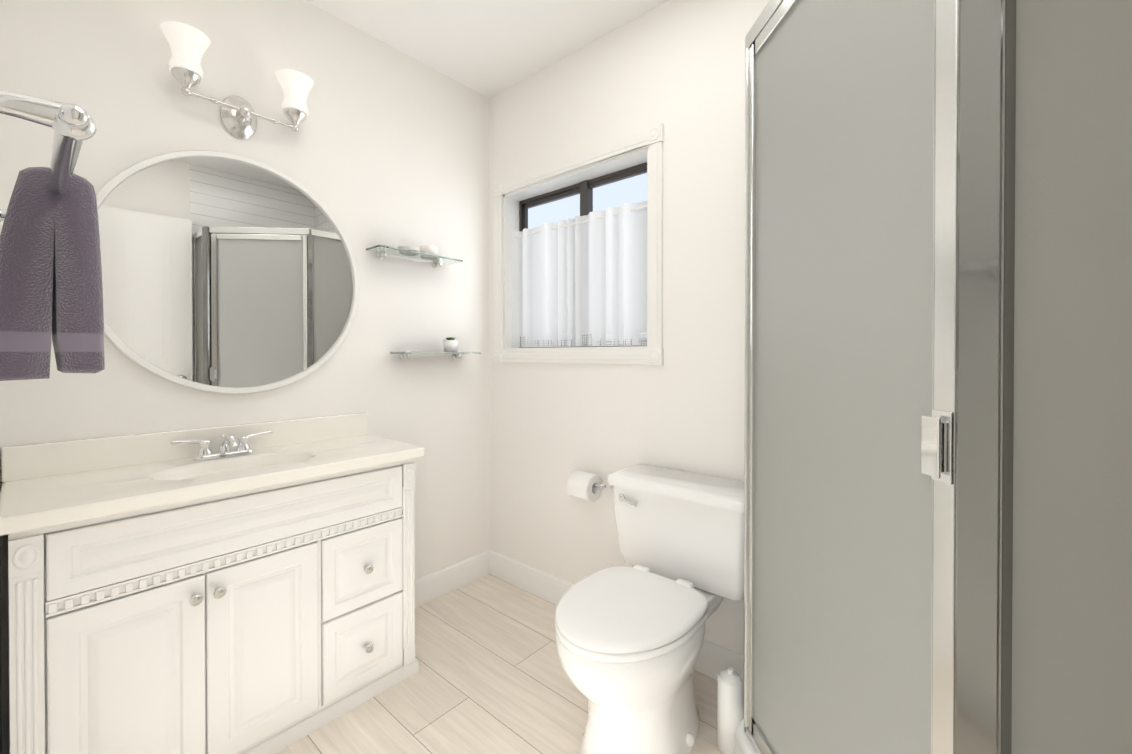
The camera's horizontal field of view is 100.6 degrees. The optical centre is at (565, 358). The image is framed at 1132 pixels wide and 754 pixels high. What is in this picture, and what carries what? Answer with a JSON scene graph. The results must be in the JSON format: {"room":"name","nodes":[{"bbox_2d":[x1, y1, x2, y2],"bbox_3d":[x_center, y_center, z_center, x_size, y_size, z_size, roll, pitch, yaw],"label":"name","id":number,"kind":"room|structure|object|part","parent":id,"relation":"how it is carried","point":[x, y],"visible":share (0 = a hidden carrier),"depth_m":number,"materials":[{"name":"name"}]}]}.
{"room":"bathroom","nodes":[
{"label":"bathroom","id":0,"kind":"room"},
{"bbox_2d":[0,551,1,753],"bbox_3d":[-0.644,-0.100,0.426,2.230,2.440,0.120,0,1,41],"label":"wall","id":1,"kind":"structure","parent":0,"point":[0,669],"depth_m":1.18,"materials":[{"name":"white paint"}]},
{"bbox_2d":[0,90,104,380],"bbox_3d":[-0.763,-0.127,0.693,0.655,0.319,0.127,0,1,41],"label":"towel rail","id":2,"kind":"object","parent":1,"relation":"attached to","point":[51,284],"visible":1,"depth_m":0.69,"materials":[{"name":"silver metal"}]},
{"bbox_2d":[0,0,489,753],"bbox_3d":[-1.382,-0.106,1.370,0.120,2.440,3.125,0,1,41],"label":"wall","id":3,"kind":"structure","parent":0,"point":[386,144],"depth_m":1.81,"materials":[{"name":"white paint"}]},
{"bbox_2d":[1,412,367,482],"bbox_3d":[-1.125,0.269,1.558,0.022,0.090,0.957,0,1,41],"label":"backsplash","id":4,"kind":"structure","parent":3,"relation":"attached to","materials":[{"name":"white stone"}]},
{"bbox_2d":[96,150,358,393],"bbox_3d":[-1.093,-0.280,1.588,0.027,0.800,0.790,0,1,41],"label":"mirror","id":5,"kind":"object","parent":3,"relation":"attached to","point":[226,273],"visible":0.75,"depth_m":1.54,"materials":[{"name":"white mirror"}]},
{"bbox_2d":[160,21,313,139],"bbox_3d":[-1.059,-0.863,1.547,0.126,0.243,0.424,0,1,41],"label":"lamp","id":6,"kind":"object","parent":3,"relation":"attached to","point":[189,45],"visible":1,"depth_m":1.55,"materials":[{"name":"white glass"}]},
{"bbox_2d":[366,245,462,267],"bbox_3d":[-0.647,-0.433,2.031,0.123,0.037,0.400,0,1,41],"label":"glass shelf","id":7,"kind":"object","parent":3,"relation":"attached to","point":[382,251],"visible":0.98,"depth_m":1.99,"materials":[{"name":"clear glass"}]},
{"bbox_2d":[397,246,419,251],"bbox_3d":[-0.669,-0.457,1.997,0.090,0.020,0.090,0,1,41],"label":"dish","id":8,"kind":"object","parent":7,"relation":"on","point":[411,248],"visible":0.44,"depth_m":1.96,"materials":[{"name":"white ceramic"}]},
{"bbox_2d":[420,245,437,254],"bbox_3d":[-0.603,-0.470,2.072,0.076,0.044,0.076,0,1,41],"label":"candle","id":9,"kind":"object","parent":7,"relation":"on","point":[431,249],"visible":0.67,"depth_m":2.04,"materials":[{"name":"white wax"}]},
{"bbox_2d":[390,351,480,358],"bbox_3d":[-0.578,-0.014,2.113,0.123,0.037,0.400,0,1,41],"label":"glass shelf","id":10,"kind":"object","parent":3,"relation":"attached to","point":[406,354],"visible":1,"depth_m":2.04,"materials":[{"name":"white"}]},
{"bbox_2d":[443,337,457,351],"bbox_3d":[-0.531,-0.063,2.158,0.070,0.070,0.070,0,1,41],"label":"succulent pot","id":11,"kind":"object","parent":10,"relation":"on","point":[450,344],"visible":0.94,"depth_m":2.13,"materials":[{"name":"white ceramic"}]},
{"bbox_2d":[415,551,486,607],"bbox_3d":[-0.609,1.050,2.170,0.016,0.116,0.625,0,1,41],"label":"baseboard","id":12,"kind":"structure","parent":3,"relation":"attached to","point":[429,587],"depth_m":2.23,"materials":[{"name":"white wood"}]},
{"bbox_2d":[305,0,668,98],"bbox_3d":[-0.450,-1.371,0.643,2.470,0.100,3.255,0,1,41],"label":"ceiling","id":13,"kind":"structure","parent":0,"point":[489,49],"depth_m":1.90,"materials":[{"name":"white paint"}]},
{"bbox_2d":[275,574,722,753],"bbox_3d":[-0.450,1.169,0.660,2.470,0.100,3.255,0,1,41],"label":"floor","id":14,"kind":"structure","parent":0,"point":[490,676],"depth_m":1.55,"materials":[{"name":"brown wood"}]},
{"bbox_2d":[0,412,424,753],"bbox_3d":[-0.969,0.669,1.426,0.435,0.888,0.957,0,1,41],"label":"bathroom vanity","id":15,"kind":"object","parent":14,"relation":"on","point":[249,588],"visible":1,"depth_m":1.24,"materials":[{"name":"white wood"}]},
{"bbox_2d":[170,430,272,460],"bbox_3d":[-1.058,0.275,1.473,0.141,0.075,0.269,0,1,41],"label":"faucet","id":16,"kind":"object","parent":15,"relation":"on","point":[243,452],"depth_m":1.49,"materials":[{"name":"silver metal"}]},
{"bbox_2d":[555,464,743,753],"bbox_3d":[0.244,0.761,1.408,0.506,0.704,0.681,0,1,41],"label":"toilet","id":17,"kind":"object","parent":14,"relation":"on","point":[629,641],"visible":0.96,"depth_m":1.32,"materials":[{"name":"white ceramic"}]},
{"bbox_3d":[0.210,0.488,1.614,0.085,0.029,0.022,0,1,41],"label":"lever","id":18,"kind":"part","parent":17,"relation":"part of","materials":[{"name":"silver metal"}]},
{"bbox_3d":[0.166,0.716,1.317,0.374,0.019,0.442,0,1,41],"label":"seat","id":19,"kind":"part","parent":17,"relation":"part of","materials":[{"name":"white plastic"}]},
{"bbox_3d":[0.167,0.692,1.318,0.372,0.028,0.444,0,1,41],"label":"lid","id":20,"kind":"part","parent":17,"relation":"part of","materials":[{"name":"white plastic"}]},
{"bbox_3d":[0.395,0.428,1.581,0.506,0.039,0.218,0,1,41],"label":"tank lid","id":21,"kind":"part","parent":17,"relation":"part of","materials":[{"name":"white ceramic"}]},
{"bbox_3d":[0.402,0.594,1.590,0.480,0.292,0.196,0,1,41],"label":"tank","id":22,"kind":"part","parent":17,"relation":"part of","materials":[{"name":"white ceramic"}]},
{"bbox_2d":[717,667,743,753],"bbox_3d":[0.470,0.999,1.341,0.076,0.228,0.076,0,1,41],"label":"toilet brush holder","id":23,"kind":"object","parent":14,"relation":"on","point":[730,702],"visible":0.96,"depth_m":1.31,"materials":[{"name":"white plastic"}]},
{"bbox_2d":[735,0,1131,753],"bbox_3d":[0.713,0.142,0.925,0.813,1.950,0.813,0,1,41],"label":"shower enclosure","id":24,"kind":"object","parent":14,"relation":"on","point":[937,376],"visible":1,"depth_m":0.64,"materials":[{"name":"grey glass"}]},
{"bbox_3d":[0.598,0.075,1.051,0.412,1.746,0.715,0,1,41],"label":"shower glass","id":25,"kind":"part","parent":24,"relation":"part of","materials":[{"name":"grey glass"}]},
{"bbox_3d":[0.498,0.082,0.916,0.442,1.746,0.434,0,1,41],"label":"shower door metal","id":26,"kind":"part","parent":24,"relation":"part of","materials":[{"name":"silver metal"}]},
{"bbox_3d":[0.500,0.119,0.633,0.034,0.096,0.034,0,1,41],"label":"shower door pull","id":27,"kind":"part","parent":24,"relation":"part of","materials":[{"name":"silver metal"}]},
{"bbox_3d":[0.650,0.079,0.487,0.280,1.746,0.005,0,1,41],"label":"shower glass","id":28,"kind":"part","parent":24,"relation":"part of","materials":[{"name":"grey glass"}]},
{"bbox_2d":[489,0,769,654],"bbox_3d":[0.502,-0.109,1.755,2.230,2.440,0.160,0,1,41],"label":"wall","id":29,"kind":"structure","parent":0,"point":[676,68],"depth_m":1.82,"materials":[{"name":"white paint"}]},
{"bbox_2d":[503,147,647,350],"bbox_3d":[0.035,-0.426,2.114,0.840,0.780,0.104,0,1,41],"label":"lining","id":30,"kind":"object","parent":29,"relation":"attached to","point":[511,200],"visible":0.62,"depth_m":2.24,"materials":[{"name":"white"}]},
{"bbox_2d":[511,200,646,346],"bbox_3d":[0.035,-0.343,2.115,0.816,0.581,0.037,0,1,41],"label":"curtain","id":31,"kind":"object","parent":30,"relation":"hanging from","point":[577,277],"visible":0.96,"depth_m":2.09,"materials":[{"name":"fabric"}]},
{"bbox_3d":[0.035,-0.604,2.113,0.816,0.010,0.010,0,1,41],"label":"rod","id":32,"kind":"part","parent":31,"relation":"part of","materials":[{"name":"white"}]},
{"bbox_2d":[492,123,663,365],"bbox_3d":[-0.005,-0.426,2.068,0.964,0.904,0.024,0,1,41],"label":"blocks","id":33,"kind":"object","parent":29,"relation":"attached to","point":[654,134],"visible":1,"depth_m":1.77,"materials":[{"name":"white wood"}]},
{"bbox_2d":[494,130,662,363],"bbox_3d":[-0.002,-0.426,2.071,0.956,0.896,0.016,0,1,41],"label":"window frame","id":34,"kind":"structure","parent":29,"relation":"in","point":[626,145],"depth_m":1.92,"materials":[{"name":"white wood"}]},
{"bbox_2d":[519,162,646,347],"bbox_3d":[0.078,-0.427,2.164,0.843,0.783,0.041,0,1,41],"label":"window","id":35,"kind":"structure","parent":29,"relation":"in","point":[584,189],"depth_m":2.14,"materials":[{"name":"brown metal"}]},
{"bbox_2d":[567,471,613,501],"bbox_3d":[0.096,0.522,1.914,0.185,0.110,0.134,0,1,41],"label":"toilet paper holder","id":36,"kind":"object","parent":29,"relation":"attached to","point":[586,486],"visible":0.81,"depth_m":1.88,"materials":[{"name":"white paper"}]},
{"bbox_2d":[487,550,743,680],"bbox_3d":[0.134,1.052,1.965,1.409,0.116,0.016,0,1,41],"label":"baseboard","id":37,"kind":"structure","parent":29,"relation":"attached to","point":[714,660],"depth_m":2.14,"materials":[{"name":"white wood"}]}
]}

